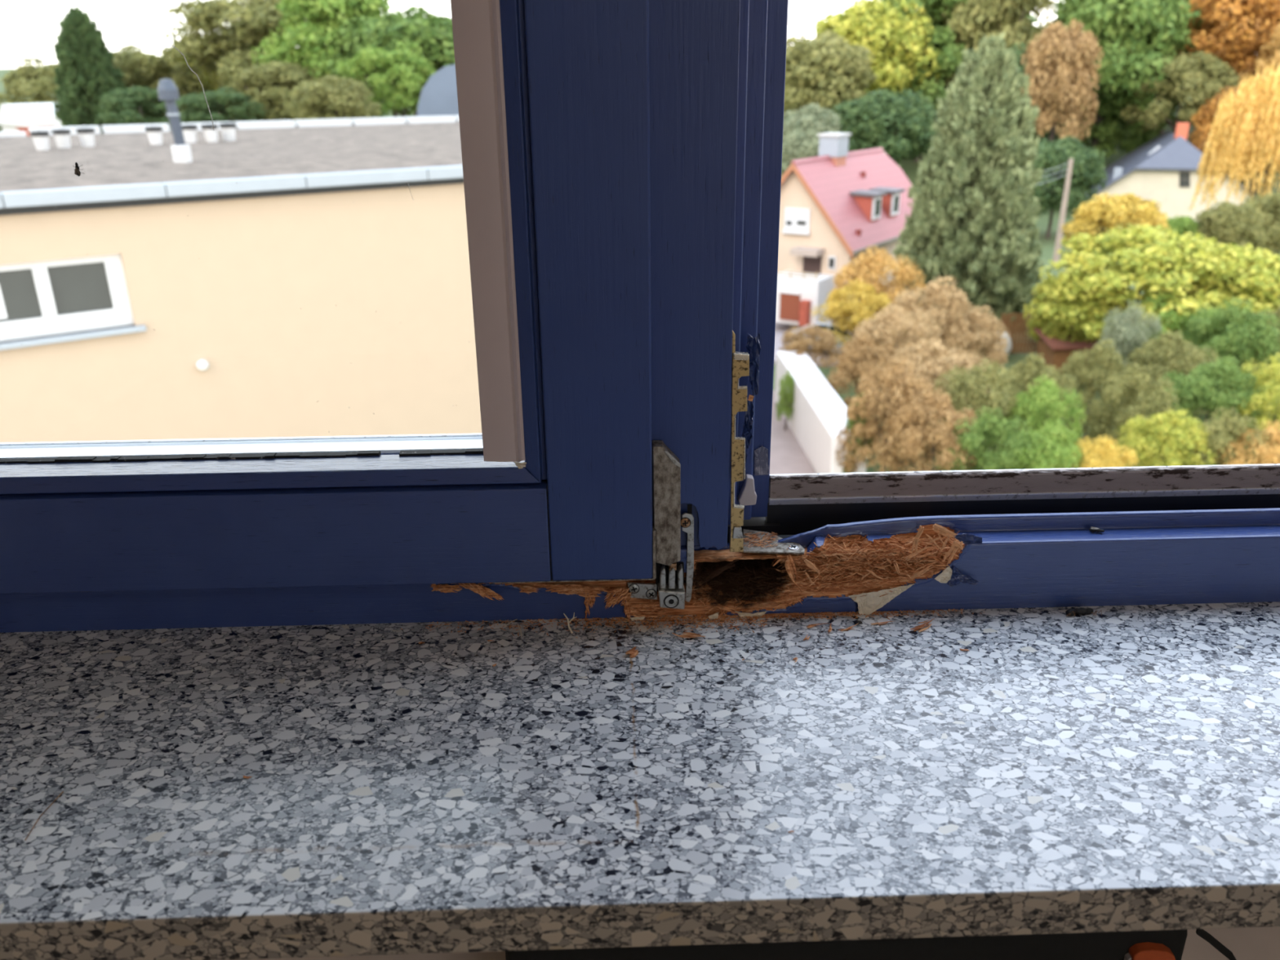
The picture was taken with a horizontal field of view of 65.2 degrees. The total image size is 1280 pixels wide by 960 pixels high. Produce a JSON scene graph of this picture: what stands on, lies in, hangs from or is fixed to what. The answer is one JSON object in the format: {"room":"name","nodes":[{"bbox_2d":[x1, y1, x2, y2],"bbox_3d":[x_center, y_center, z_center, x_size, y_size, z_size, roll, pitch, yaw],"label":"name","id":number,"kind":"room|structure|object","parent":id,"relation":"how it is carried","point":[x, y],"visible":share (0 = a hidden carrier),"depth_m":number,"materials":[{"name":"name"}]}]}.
{"room":"kitchen","nodes":[
{"label":"kitchen","id":0,"kind":"room"},
{"bbox_2d":[0,68,1279,473],"bbox_3d":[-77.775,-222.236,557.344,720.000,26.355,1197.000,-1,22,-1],"label":"ground","id":1,"kind":"structure","parent":0,"point":[910,168],"depth_m":67.85,"materials":[{"name":"plant"}]},
{"bbox_2d":[0,55,59,106],"bbox_3d":[-48.742,-28.573,84.538,9.325,13.388,9.929,-1,22,-1],"label":"tree","id":2,"kind":"object","parent":1,"relation":"on","point":[27,80],"visible":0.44,"depth_m":80.28,"materials":[{"name":"green plant"}]},
{"bbox_2d":[0,102,61,132],"bbox_3d":[-41.993,-23.062,75.020,6.000,9.799,8.200,-1,22,-1],"label":"white hall","id":3,"kind":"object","parent":1,"relation":"on","point":[12,116],"visible":0.22,"depth_m":69.81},
{"bbox_2d":[52,4,128,133],"bbox_3d":[-31.539,-19.470,58.566,4.223,15.213,4.333,-9,23,-20],"label":"conifer","id":4,"kind":"object","parent":1,"relation":"on","point":[86,72],"visible":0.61,"depth_m":56.11,"materials":[{"name":"green plant"}]},
{"bbox_2d":[95,85,187,130],"bbox_3d":[-26.919,-16.124,55.766,4.514,10.956,4.862,-15,26,-31],"label":"tree","id":5,"kind":"object","parent":1,"relation":"on","point":[129,100],"visible":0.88,"depth_m":53.20,"materials":[{"name":"green plant"}]},
{"bbox_2d":[111,43,198,119],"bbox_3d":[-31.148,-20.044,62.488,7.759,13.389,7.807,8,23,20],"label":"tree","id":6,"kind":"object","parent":1,"relation":"on","point":[129,61],"visible":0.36,"depth_m":59.82,"materials":[{"name":"green plant"}]},
{"bbox_2d":[150,35,266,114],"bbox_3d":[-26.970,-21.883,66.111,8.417,14.050,7.079,1,22,5],"label":"tree","id":7,"kind":"object","parent":1,"relation":"on","point":[212,82],"visible":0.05,"depth_m":62.55,"materials":[{"name":"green plant"}]},
{"bbox_2d":[166,86,266,125],"bbox_3d":[-22.019,-15.396,53.907,5.042,10.854,5.073,18,28,39],"label":"tree","id":8,"kind":"object","parent":1,"relation":"on","point":[199,112],"visible":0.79,"depth_m":51.21,"materials":[{"name":"green plant"}]},
{"bbox_2d":[0,115,481,442],"bbox_3d":[-11.814,-3.110,24.699,34.830,10.080,21.341,-15,26,-33],"label":"roofed building","id":9,"kind":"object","parent":1,"relation":"on","point":[288,278],"visible":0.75,"depth_m":15.73,"materials":[{"name":"paint"}]},
{"bbox_2d":[30,130,49,150],"bbox_3d":[-13.851,-7.855,23.132,0.393,0.421,0.393,-1,22,-1],"label":"roof vent","id":10,"kind":"object","parent":9,"relation":"on","point":[41,138],"visible":1,"depth_m":23.03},
{"bbox_2d":[31,135,49,150],"bbox_3d":[-13.850,-7.807,23.151,0.337,0.318,0.337,-1,22,-1],"label":"pot","id":11,"kind":"object","parent":10,"relation":"on","point":[42,142],"depth_m":23.05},
{"bbox_2d":[51,128,71,148],"bbox_3d":[-13.765,-8.142,23.843,0.402,0.431,0.402,-1,22,-1],"label":"roof vent","id":12,"kind":"object","parent":9,"relation":"on","point":[62,136],"visible":1,"depth_m":23.73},
{"bbox_2d":[53,133,71,148],"bbox_3d":[-13.765,-8.093,23.862,0.345,0.326,0.345,-1,22,-1],"label":"pot","id":13,"kind":"object","parent":12,"relation":"on","point":[63,140],"depth_m":23.76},
{"bbox_2d":[75,127,94,146],"bbox_3d":[-13.440,-8.326,24.292,0.406,0.435,0.406,-1,22,-1],"label":"roof vent","id":14,"kind":"object","parent":9,"relation":"on","point":[86,135],"visible":1,"depth_m":24.18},
{"bbox_2d":[78,133,94,146],"bbox_3d":[-13.439,-8.277,24.312,0.348,0.329,0.348,-1,22,-1],"label":"pot","id":15,"kind":"object","parent":14,"relation":"on","point":[87,140],"depth_m":24.21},
{"bbox_2d":[144,126,162,145],"bbox_3d":[-12.042,-8.555,24.831,0.405,0.434,0.405,-1,22,-1],"label":"roof vent","id":16,"kind":"object","parent":9,"relation":"on","point":[154,133],"visible":1,"depth_m":24.72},
{"bbox_2d":[146,131,162,145],"bbox_3d":[-12.042,-8.505,24.850,0.347,0.328,0.347,-1,22,-1],"label":"pot","id":17,"kind":"object","parent":16,"relation":"on","point":[155,138],"depth_m":24.75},
{"bbox_2d":[157,79,192,163],"bbox_3d":[-8.585,-6.601,18.406,0.355,1.453,0.340,-1,22,-1],"label":"vent pipe","id":18,"kind":"object","parent":9,"relation":"on","point":[167,91],"visible":1,"depth_m":18.34,"materials":[{"name":"grey metal"}]},
{"bbox_2d":[157,79,179,100],"bbox_3d":[-8.599,-7.110,18.204,0.340,0.356,0.340,-1,22,-1],"label":"hood","id":19,"kind":"object","parent":18,"relation":"attached to","point":[167,90],"depth_m":18.10,"materials":[{"name":"grey metal"}]},
{"bbox_2d":[181,124,197,142],"bbox_3d":[-11.514,-8.860,25.577,0.412,0.441,0.412,-1,22,-1],"label":"roof vent","id":20,"kind":"object","parent":9,"relation":"on","point":[189,131],"visible":0.95,"depth_m":25.46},
{"bbox_2d":[182,128,196,142],"bbox_3d":[-11.514,-8.810,25.596,0.353,0.334,0.353,-1,22,-1],"label":"pot","id":21,"kind":"object","parent":20,"relation":"on","point":[189,135],"depth_m":25.49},
{"bbox_2d":[200,124,217,142],"bbox_3d":[-11.073,-8.948,25.784,0.412,0.442,0.412,-1,22,-1],"label":"roof vent","id":22,"kind":"object","parent":9,"relation":"on","point":[211,135],"visible":0.97,"depth_m":25.67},
{"bbox_2d":[202,128,217,142],"bbox_3d":[-11.072,-8.898,25.804,0.354,0.334,0.354,-1,22,-1],"label":"pot","id":23,"kind":"object","parent":22,"relation":"on","point":[211,135],"depth_m":25.70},
{"bbox_2d":[218,122,235,141],"bbox_3d":[-10.838,-9.177,26.345,0.419,0.449,0.419,-1,22,-1],"label":"roof vent","id":24,"kind":"object","parent":9,"relation":"on","point":[228,129],"visible":1,"depth_m":26.23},
{"bbox_2d":[220,127,235,141],"bbox_3d":[-10.837,-9.126,26.366,0.359,0.339,0.359,-1,22,-1],"label":"pot","id":25,"kind":"object","parent":24,"relation":"on","point":[228,133],"depth_m":26.25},
{"bbox_2d":[159,0,331,95],"bbox_3d":[-23.701,-22.533,63.958,11.284,16.761,11.353,-6,22,-14],"label":"tree","id":26,"kind":"object","parent":1,"relation":"on","point":[250,24],"visible":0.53,"depth_m":59.31,"materials":[{"name":"green plant"}]},
{"bbox_2d":[222,59,333,120],"bbox_3d":[-19.261,-16.771,55.553,6.164,12.141,5.184,0,22,3],"label":"tree","id":27,"kind":"object","parent":1,"relation":"on","point":[280,76],"visible":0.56,"depth_m":52.75,"materials":[{"name":"green plant"}]},
{"bbox_2d":[250,0,397,116],"bbox_3d":[-17.143,-20.314,58.298,8.780,16.660,7.384,14,26,33],"label":"tree","id":28,"kind":"object","parent":1,"relation":"on","point":[314,20],"visible":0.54,"depth_m":54.88,"materials":[{"name":"green plant"}]},
{"bbox_2d":[282,74,382,119],"bbox_3d":[-14.289,-13.600,48.567,4.441,11.290,4.202,18,28,39],"label":"tree","id":29,"kind":"object","parent":1,"relation":"on","point":[342,97],"visible":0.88,"depth_m":45.88,"materials":[{"name":"green plant"}]},
{"bbox_2d":[314,4,454,116],"bbox_3d":[-12.700,-18.909,57.176,9.728,14.785,8.951,-1,22,-1],"label":"tree","id":30,"kind":"object","parent":1,"relation":"on","point":[433,33],"visible":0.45,"depth_m":52.92,"materials":[{"name":"green plant"}]},
{"bbox_2d":[333,40,436,117],"bbox_3d":[-12.745,-16.209,52.819,5.948,12.966,5.915,-1,22,-1],"label":"tree","id":31,"kind":"object","parent":1,"relation":"on","point":[412,69],"visible":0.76,"depth_m":49.69,"materials":[{"name":"green plant"}]},
{"bbox_2d":[417,64,458,116],"bbox_3d":[-7.287,-11.799,43.568,3.343,11.654,5.000,-1,22,-1],"label":"shelter","id":32,"kind":"object","parent":1,"relation":"on","point":[438,96],"visible":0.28,"depth_m":39.52,"materials":[{"name":"metal"}]},
{"bbox_2d":[775,369,794,430],"bbox_3d":[4.684,-2.447,32.051,0.600,2.284,0.715,10,24,24],"label":"shrub","id":33,"kind":"object","parent":1,"relation":"on","point":[787,397],"visible":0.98,"depth_m":31.87,"materials":[{"name":"green plant"}]},
{"bbox_2d":[769,390,814,474],"bbox_3d":[3.651,-0.731,30.817,3.222,0.500,12.793,2,22,6],"label":"garden path","id":34,"kind":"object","parent":1,"relation":"on","point":[788,456],"visible":0.13,"depth_m":30.42,"materials":[{"name":"concrete"}]},
{"bbox_2d":[781,128,819,176],"bbox_3d":[10.854,-19.918,68.405,3.886,7.884,3.775,-3,22,-7],"label":"tree","id":35,"kind":"object","parent":1,"relation":"on","point":[796,146],"visible":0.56,"depth_m":66.45,"materials":[{"name":"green plant"}]},
{"bbox_2d":[777,323,839,367],"bbox_3d":[5.933,-4.071,35.334,2.171,2.864,2.585,5,22,13],"label":"shrub","id":36,"kind":"object","parent":1,"relation":"on","point":[800,344],"visible":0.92,"depth_m":34.71,"materials":[{"name":"brown plant"}]},
{"bbox_2d":[782,102,842,151],"bbox_3d":[12.226,-22.498,72.796,5.314,9.421,5.616,-20,28,-39],"label":"tree","id":37,"kind":"object","parent":1,"relation":"on","point":[821,120],"visible":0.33,"depth_m":70.39,"materials":[{"name":"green plant"}]},
{"bbox_2d":[773,321,866,367],"bbox_3d":[7.399,-5.838,43.610,7.866,0.500,10.102,-1,22,-1],"label":"lane","id":38,"kind":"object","parent":1,"relation":"on","point":[780,327],"depth_m":43.39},
{"bbox_2d":[783,317,876,361],"bbox_3d":[8.058,-5.886,41.161,4.093,1.378,1.640,14,26,33],"label":"car","id":39,"kind":"object","parent":38,"relation":"on","point":[823,325],"visible":0.08,"depth_m":40.38,"materials":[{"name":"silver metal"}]},
{"bbox_2d":[774,351,867,473],"bbox_3d":[5.448,-2.005,31.091,1.000,1.949,8.715,-2,22,-2],"label":"wall","id":40,"kind":"structure","parent":1,"relation":"on","point":[819,414],"depth_m":29.80,"materials":[{"name":"paint"}]},
{"bbox_2d":[783,29,878,122],"bbox_3d":[15.143,-31.332,87.199,10.652,14.643,11.444,-1,22,-1],"label":"tree","id":41,"kind":"object","parent":1,"relation":"on","point":[821,62],"visible":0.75,"depth_m":83.27,"materials":[{"name":"green plant"}]},
{"bbox_2d":[775,132,914,326],"bbox_3d":[9.361,-12.216,48.451,6.170,8.676,12.800,14,26,32],"label":"house","id":42,"kind":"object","parent":1,"relation":"on","point":[837,203],"visible":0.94,"depth_m":44.99,"materials":[{"name":"tile"}]},
{"bbox_2d":[810,278,898,376],"bbox_3d":[8.097,-5.560,37.752,3.126,3.802,3.283,-1,22,-1],"label":"shrub","id":43,"kind":"object","parent":1,"relation":"on","point":[867,308],"visible":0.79,"depth_m":37.11,"materials":[{"name":"yellow plant"}]},
{"bbox_2d":[842,390,874,472],"bbox_3d":[5.839,-0.905,26.890,0.817,3.205,0.831,9,24,24],"label":"shrub","id":44,"kind":"object","parent":1,"relation":"on","point":[849,421],"visible":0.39,"depth_m":26.57,"materials":[{"name":"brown plant"}]},
{"bbox_2d":[826,332,902,410],"bbox_3d":[7.018,-2.877,31.391,2.368,3.524,2.407,-1,22,-1],"label":"shrub","id":45,"kind":"object","parent":1,"relation":"on","point":[847,366],"visible":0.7,"depth_m":30.82,"materials":[{"name":"brown plant"}]},
{"bbox_2d":[808,0,944,110],"bbox_3d":[21.368,-36.741,94.538,13.445,16.381,13.660,-1,22,-1],"label":"tree","id":46,"kind":"object","parent":1,"relation":"on","point":[871,24],"visible":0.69,"depth_m":89.44,"materials":[{"name":"yellow plant"}]},
{"bbox_2d":[827,244,926,337],"bbox_3d":[9.435,-6.859,39.577,4.300,4.844,3.611,-18,27,-36],"label":"shrub","id":47,"kind":"object","parent":1,"relation":"on","point":[873,264],"visible":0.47,"depth_m":38.56,"materials":[{"name":"plant"}]},
{"bbox_2d":[835,356,932,472],"bbox_3d":[6.546,-1.246,26.463,2.736,4.127,2.298,-21,29,-41],"label":"tree","id":48,"kind":"object","parent":1,"relation":"on","point":[911,387],"visible":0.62,"depth_m":25.88,"materials":[{"name":"brown plant"}]},
{"bbox_2d":[830,88,939,166],"bbox_3d":[18.578,-24.885,77.513,9.541,10.256,9.879,-1,22,-1],"label":"tree","id":49,"kind":"object","parent":1,"relation":"on","point":[872,117],"visible":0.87,"depth_m":74.08,"materials":[{"name":"green plant"}]},
{"bbox_2d":[852,303,942,380],"bbox_3d":[8.358,-3.729,32.719,3.257,4.095,2.735,-13,25,-29],"label":"shrub","id":50,"kind":"object","parent":1,"relation":"on","point":[875,331],"visible":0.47,"depth_m":31.98,"materials":[{"name":"beige plant"}]},
{"bbox_2d":[873,384,978,471],"bbox_3d":[7.226,-0.470,24.934,2.558,3.793,2.601,17,28,38],"label":"shrub","id":51,"kind":"object","parent":1,"relation":"on","point":[935,408],"visible":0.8,"depth_m":24.29,"materials":[{"name":"brown plant"}]},
{"bbox_2d":[879,274,982,376],"bbox_3d":[10.163,-4.931,35.036,3.368,4.585,3.424,-1,22,-1],"label":"shrub","id":52,"kind":"object","parent":1,"relation":"on","point":[936,294],"visible":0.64,"depth_m":33.87,"materials":[{"name":"beige plant"}]},
{"bbox_2d":[867,0,1004,162],"bbox_3d":[28.344,-40.536,97.053,16.351,18.607,15.841,-1,22,-1],"label":"tree","id":53,"kind":"object","parent":1,"relation":"on","point":[934,9],"visible":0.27,"depth_m":91.30,"materials":[{"name":"green plant"}]},
{"bbox_2d":[879,337,995,457],"bbox_3d":[8.682,-2.302,29.507,3.464,3.800,3.522,-8,23,-18],"label":"shrub","id":54,"kind":"object","parent":1,"relation":"on","point":[935,357],"visible":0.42,"depth_m":28.86,"materials":[{"name":"beige plant"}]},
{"bbox_2d":[892,32,1044,338],"bbox_3d":[13.926,-11.808,41.603,6.194,12.458,6.254,7,23,18],"label":"conifer","id":55,"kind":"object","parent":1,"relation":"on","point":[977,166],"visible":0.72,"depth_m":40.05,"materials":[{"name":"green plant"}]},
{"bbox_2d":[928,304,1010,374],"bbox_3d":[11.463,-4.319,34.776,2.616,3.620,2.660,-6,22,-14],"label":"shrub","id":56,"kind":"object","parent":1,"relation":"on","point":[984,322],"visible":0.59,"depth_m":33.85,"materials":[{"name":"beige plant"}]},
{"bbox_2d":[927,358,1030,470],"bbox_3d":[9.206,-1.451,27.191,2.363,3.909,2.813,-12,24,-26],"label":"shrub","id":57,"kind":"object","parent":1,"relation":"on","point":[980,398],"visible":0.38,"depth_m":26.38,"materials":[{"name":"green plant"}]},
{"bbox_2d":[918,0,1055,109],"bbox_3d":[33.059,-38.589,93.596,13.590,19.300,13.433,-1,22,-1],"label":"tree","id":58,"kind":"object","parent":1,"relation":"on","point":[1008,16],"visible":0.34,"depth_m":89.82,"materials":[{"name":"green plant"}]},
{"bbox_2d":[936,404,1042,471],"bbox_3d":[8.295,-0.006,23.996,2.039,3.593,2.428,-11,24,-25],"label":"shrub","id":59,"kind":"object","parent":1,"relation":"on","point":[990,427],"visible":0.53,"depth_m":23.42,"materials":[{"name":"green plant"}]},
{"bbox_2d":[993,353,1080,468],"bbox_3d":[11.080,-1.782,28.191,2.281,3.753,2.243,19,29,40],"label":"shrub","id":60,"kind":"object","parent":1,"relation":"on","point":[1028,371],"visible":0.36,"depth_m":27.55,"materials":[{"name":"green plant"}]},
{"bbox_2d":[999,312,1080,353],"bbox_3d":[16.647,-6.130,41.522,4.108,1.738,0.072,-3,22,-5],"label":"fence","id":61,"kind":"object","parent":1,"relation":"on","point":[1020,345],"visible":0.32,"depth_m":41.40,"materials":[{"name":"brown wood"}]},
{"bbox_2d":[996,373,1086,467],"bbox_3d":[10.572,-0.998,26.349,2.196,3.662,1.845,-3,22,-6],"label":"shrub","id":62,"kind":"object","parent":1,"relation":"on","point":[1042,393],"visible":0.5,"depth_m":25.81,"materials":[{"name":"green plant"}]},
{"bbox_2d":[1007,42,1075,142],"bbox_3d":[34.472,-32.321,89.957,10.101,13.021,9.955,-1,22,-1],"label":"tree","id":63,"kind":"object","parent":1,"relation":"on","point":[1019,54],"visible":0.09,"depth_m":86.99,"materials":[{"name":"green plant"}]},
{"bbox_2d":[1004,419,1090,469],"bbox_3d":[9.539,0.248,23.589,2.141,3.393,2.106,-1,22,-1],"label":"shrub","id":64,"kind":"object","parent":1,"relation":"on","point":[1060,457],"visible":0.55,"depth_m":22.93,"materials":[{"name":"green plant"}]},
{"bbox_2d":[1035,158,1073,266],"bbox_3d":[22.747,-15.293,58.264,6.152,6.291,0.386,-13,25,-29],"label":"utility pole","id":65,"kind":"object","parent":1,"relation":"on","point":[1063,211],"visible":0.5,"depth_m":59.42,"materials":[{"name":"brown wood"}]},
{"bbox_2d":[1020,18,1103,207],"bbox_3d":[34.887,-30.544,84.379,6.776,15.263,7.019,-1,22,-1],"label":"tree","id":66,"kind":"object","parent":1,"relation":"on","point":[1056,60],"visible":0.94,"depth_m":81.64,"materials":[{"name":"brown plant"}]},
{"bbox_2d":[1032,326,1098,373],"bbox_3d":[16.731,-5.090,39.273,2.000,1.420,2.000,-1,22,-1],"label":"shed","id":67,"kind":"object","parent":1,"relation":"on","point":[1055,352],"visible":0.46,"depth_m":38.64,"materials":[{"name":"brown wood"}]},
{"bbox_2d":[1022,269,1109,342],"bbox_3d":[16.899,-6.401,39.484,3.093,3.899,2.703,15,26,34],"label":"tree","id":68,"kind":"object","parent":1,"relation":"on","point":[1038,322],"visible":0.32,"depth_m":38.95,"materials":[{"name":"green plant"}]},
{"bbox_2d":[1026,135,1108,238],"bbox_3d":[29.174,-20.588,70.671,7.436,7.084,7.046,-1,22,-1],"label":"tree","id":69,"kind":"object","parent":1,"relation":"on","point":[1087,165],"visible":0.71,"depth_m":68.39,"materials":[{"name":"green plant"}]},
{"bbox_2d":[1056,337,1132,444],"bbox_3d":[13.384,-2.409,29.667,2.005,3.776,2.039,3,22,8],"label":"shrub","id":70,"kind":"object","parent":1,"relation":"on","point":[1100,355],"visible":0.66,"depth_m":29.02,"materials":[{"name":"green plant"}]},
{"bbox_2d":[1071,434,1138,467],"bbox_3d":[10.606,0.472,23.157,1.582,3.272,1.883,5,22,14],"label":"shrub","id":71,"kind":"object","parent":1,"relation":"on","point":[1101,451],"visible":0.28,"depth_m":22.51,"materials":[{"name":"yellow plant"}]},
{"bbox_2d":[1054,84,1166,158],"bbox_3d":[43.794,-32.978,94.379,9.949,9.035,10.961,-1,22,-1],"label":"tree","id":72,"kind":"object","parent":1,"relation":"on","point":[1109,130],"visible":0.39,"depth_m":91.32,"materials":[{"name":"green plant"}]},
{"bbox_2d":[1059,192,1169,281],"bbox_3d":[21.027,-9.714,44.730,4.467,6.124,3.904,3,22,10],"label":"tree","id":73,"kind":"object","parent":1,"relation":"on","point":[1123,210],"visible":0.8,"depth_m":43.18,"materials":[{"name":"yellow plant"}]},
{"bbox_2d":[1045,0,1208,148],"bbox_3d":[42.887,-35.898,90.372,14.958,18.366,14.661,-1,22,-1],"label":"tree","id":74,"kind":"object","parent":1,"relation":"on","point":[1122,28],"visible":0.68,"depth_m":85.68,"materials":[{"name":"green plant"}]},
{"bbox_2d":[1093,301,1163,412],"bbox_3d":[16.026,-3.883,32.900,2.006,4.083,2.388,4,22,11],"label":"shrub","id":75,"kind":"object","parent":1,"relation":"on","point":[1127,329],"visible":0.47,"depth_m":32.16,"materials":[{"name":"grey plant"}]},
{"bbox_2d":[1084,362,1180,466],"bbox_3d":[13.149,-1.284,26.875,2.027,3.745,2.413,0,22,2],"label":"shrub","id":76,"kind":"object","parent":1,"relation":"on","point":[1142,384],"visible":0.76,"depth_m":26.44,"materials":[{"name":"green plant"}]},
{"bbox_2d":[1035,223,1240,375],"bbox_3d":[18.645,-6.547,37.242,7.297,5.799,8.159,-1,22,-1],"label":"tree","id":77,"kind":"object","parent":1,"relation":"on","point":[1157,260],"visible":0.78,"depth_m":35.41,"materials":[{"name":"yellow plant"}]},
{"bbox_2d":[1079,122,1257,221],"bbox_3d":[44.444,-26.181,84.199,17.109,7.578,16.998,-1,22,-1],"label":"house","id":78,"kind":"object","parent":1,"relation":"on","point":[1163,170],"visible":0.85,"depth_m":79.50,"materials":[{"name":"beige"}]},
{"bbox_2d":[1114,405,1225,466],"bbox_3d":[12.698,-0.165,24.394,2.511,3.502,2.469,-20,29,-40],"label":"shrub","id":79,"kind":"object","parent":1,"relation":"on","point":[1145,438],"visible":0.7,"depth_m":23.62,"materials":[{"name":"yellow plant"}]},
{"bbox_2d":[1120,329,1221,419],"bbox_3d":[16.180,-2.799,30.639,2.880,3.726,2.832,12,25,29],"label":"shrub","id":80,"kind":"object","parent":1,"relation":"on","point":[1189,357],"visible":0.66,"depth_m":29.93,"materials":[{"name":"green plant"}]},
{"bbox_2d":[1109,292,1245,380],"bbox_3d":[18.710,-4.612,34.914,4.573,3.913,4.209,8,23,21],"label":"tree","id":81,"kind":"object","parent":1,"relation":"on","point":[1181,319],"visible":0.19,"depth_m":33.63,"materials":[{"name":"green plant"}]},
{"bbox_2d":[1120,50,1240,133],"bbox_3d":[46.680,-30.505,87.085,9.200,12.638,9.122,-1,22,-1],"label":"tree","id":82,"kind":"object","parent":1,"relation":"on","point":[1208,74],"visible":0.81,"depth_m":83.78,"materials":[{"name":"green plant"}]},
{"bbox_2d":[1162,215,1201,244],"bbox_3d":[24.963,-9.925,46.830,3.115,4.876,2.636,4,22,11],"label":"tree","id":83,"kind":"object","parent":1,"relation":"on","point":[1185,224],"visible":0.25,"depth_m":45.69,"materials":[{"name":"green plant"}]},
{"bbox_2d":[1148,354,1266,465],"bbox_3d":[15.615,-1.678,27.938,2.834,3.653,2.699,-1,22,-1],"label":"shrub","id":84,"kind":"object","parent":1,"relation":"on","point":[1197,387],"visible":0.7,"depth_m":27.07,"materials":[{"name":"green plant"}]},
{"bbox_2d":[1154,243,1279,364],"bbox_3d":[21.357,-5.970,36.452,5.234,5.246,6.185,14,26,32],"label":"tree","id":85,"kind":"object","parent":1,"relation":"on","point":[1257,272],"visible":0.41,"depth_m":34.70,"materials":[{"name":"yellow plant"}]},
{"bbox_2d":[1156,0,1279,87],"bbox_3d":[52.794,-35.123,89.562,12.016,18.119,12.394,-1,22,-1],"label":"tree","id":86,"kind":"object","parent":1,"relation":"on","point":[1224,18],"visible":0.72,"depth_m":84.79,"materials":[{"name":"orange plant"}]},
{"bbox_2d":[1173,297,1279,421],"bbox_3d":[18.984,-3.822,32.519,3.051,4.190,3.632,6,22,15],"label":"shrub","id":87,"kind":"object","parent":1,"relation":"on","point":[1237,317],"visible":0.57,"depth_m":31.75,"materials":[{"name":"green plant"}]},
{"bbox_2d":[1186,200,1268,250],"bbox_3d":[26.535,-9.952,45.928,3.024,5.559,3.452,-9,23,-21],"label":"tree","id":88,"kind":"object","parent":1,"relation":"on","point":[1223,223],"visible":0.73,"depth_m":44.47,"materials":[{"name":"green plant"}]},
{"bbox_2d":[1182,405,1275,465],"bbox_3d":[13.923,-0.048,24.046,1.776,3.515,2.115,-20,29,-40],"label":"shrub","id":89,"kind":"object","parent":1,"relation":"on","point":[1228,427],"visible":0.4,"depth_m":23.48,"materials":[{"name":"green plant"}]},
{"bbox_2d":[1187,80,1279,175],"bbox_3d":[49.259,-27.051,81.686,9.019,10.547,8.533,-1,22,-1],"label":"tree","id":90,"kind":"object","parent":1,"relation":"on","point":[1205,116],"visible":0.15,"depth_m":80.86,"materials":[{"name":"orange plant"}]},
{"bbox_2d":[1189,60,1279,210],"bbox_3d":[35.314,-17.709,57.069,6.254,11.588,6.094,13,25,30],"label":"willow","id":91,"kind":"object","parent":1,"relation":"on","point":[1255,110],"visible":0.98,"depth_m":55.54,"materials":[{"name":"plant"}]},
{"bbox_2d":[1211,419,1279,465],"bbox_3d":[14.576,0.186,23.734,2.136,3.292,2.101,10,24,26],"label":"shrub","id":92,"kind":"object","parent":1,"relation":"on","point":[1269,455],"visible":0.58,"depth_m":23.08,"materials":[{"name":"orange plant"}]},
{"bbox_2d":[1218,353,1279,449],"bbox_3d":[17.134,-1.583,27.423,2.363,3.815,2.813,9,23,22],"label":"shrub","id":93,"kind":"object","parent":1,"relation":"on","point":[1268,397],"visible":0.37,"depth_m":26.84,"materials":[{"name":"yellow plant"}]},
{"bbox_2d":[1229,306,1279,409],"bbox_3d":[20.986,-3.984,33.055,2.870,4.056,2.919,9,23,22],"label":"shrub","id":94,"kind":"object","parent":1,"relation":"on","point":[1277,312],"visible":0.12,"depth_m":32.51,"materials":[{"name":"green plant"}]},
{"bbox_2d":[1235,22,1279,198],"bbox_3d":[53.264,-30.348,82.891,7.827,15.707,7.617,-1,22,-1],"label":"tree","id":95,"kind":"object","parent":1,"relation":"on","point":[1261,63],"visible":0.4,"depth_m":81.84,"materials":[{"name":"orange plant"}]},
{"bbox_2d":[1236,191,1279,255],"bbox_3d":[31.694,-11.839,50.684,3.501,5.453,5.187,-4,22,-9],"label":"tree","id":96,"kind":"object","parent":1,"relation":"on","point":[1271,213],"visible":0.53,"depth_m":49.58,"materials":[{"name":"green plant"}]},
{"bbox_2d":[239,926,1279,959],"bbox_3d":[-0.017,-0.302,0.450,4.400,2.650,0.360,-1,22,-1],"label":"wall","id":97,"kind":"structure","parent":0,"point":[1245,943],"depth_m":0.74,"materials":[{"name":"beige paint"}]},
{"bbox_2d":[0,601,1279,959],"bbox_3d":[0.030,0.136,0.529,1.980,0.024,0.254,-1,22,-1],"label":"window sill","id":98,"kind":"structure","parent":97,"relation":"attached to","point":[1118,769],"depth_m":0.48,"materials":[{"name":"stone"}]},
{"bbox_2d":[400,608,984,638],"bbox_3d":[0.035,0.089,0.616,0.364,0.001,0.027,-1,22,-1],"label":"sawdust","id":99,"kind":"object","parent":98,"relation":"on","point":[722,617],"visible":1,"depth_m":0.62,"materials":[{"name":"brown wood"}]},
{"bbox_2d":[0,0,1279,632],"bbox_3d":[0.018,-0.575,0.405,1.820,1.430,0.106,-1,22,-1],"label":"window","id":100,"kind":"structure","parent":97,"relation":"in","point":[622,159],"depth_m":0.58,"materials":[{"name":"blue paint"}]},
{"bbox_2d":[742,531,777,547],"bbox_3d":[0.076,0.037,0.630,0.022,0.002,0.024,2,22,6],"label":"wood dust","id":101,"kind":"object","parent":100,"relation":"on","point":[754,535],"visible":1,"depth_m":0.63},
{"bbox_3d":[0.058,1.730,-0.949,4.400,0.100,4.460,-1,22,-1],"label":"floor","id":102,"kind":"structure","parent":0,"visible":0},
{"bbox_2d":[505,928,1236,959],"bbox_3d":[0.133,0.584,0.721,0.402,0.800,0.136,-1,22,-1],"label":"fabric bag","id":103,"kind":"object","parent":102,"relation":"on","point":[1162,944],"visible":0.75,"depth_m":0.52,"materials":[{"name":"black fabric"}]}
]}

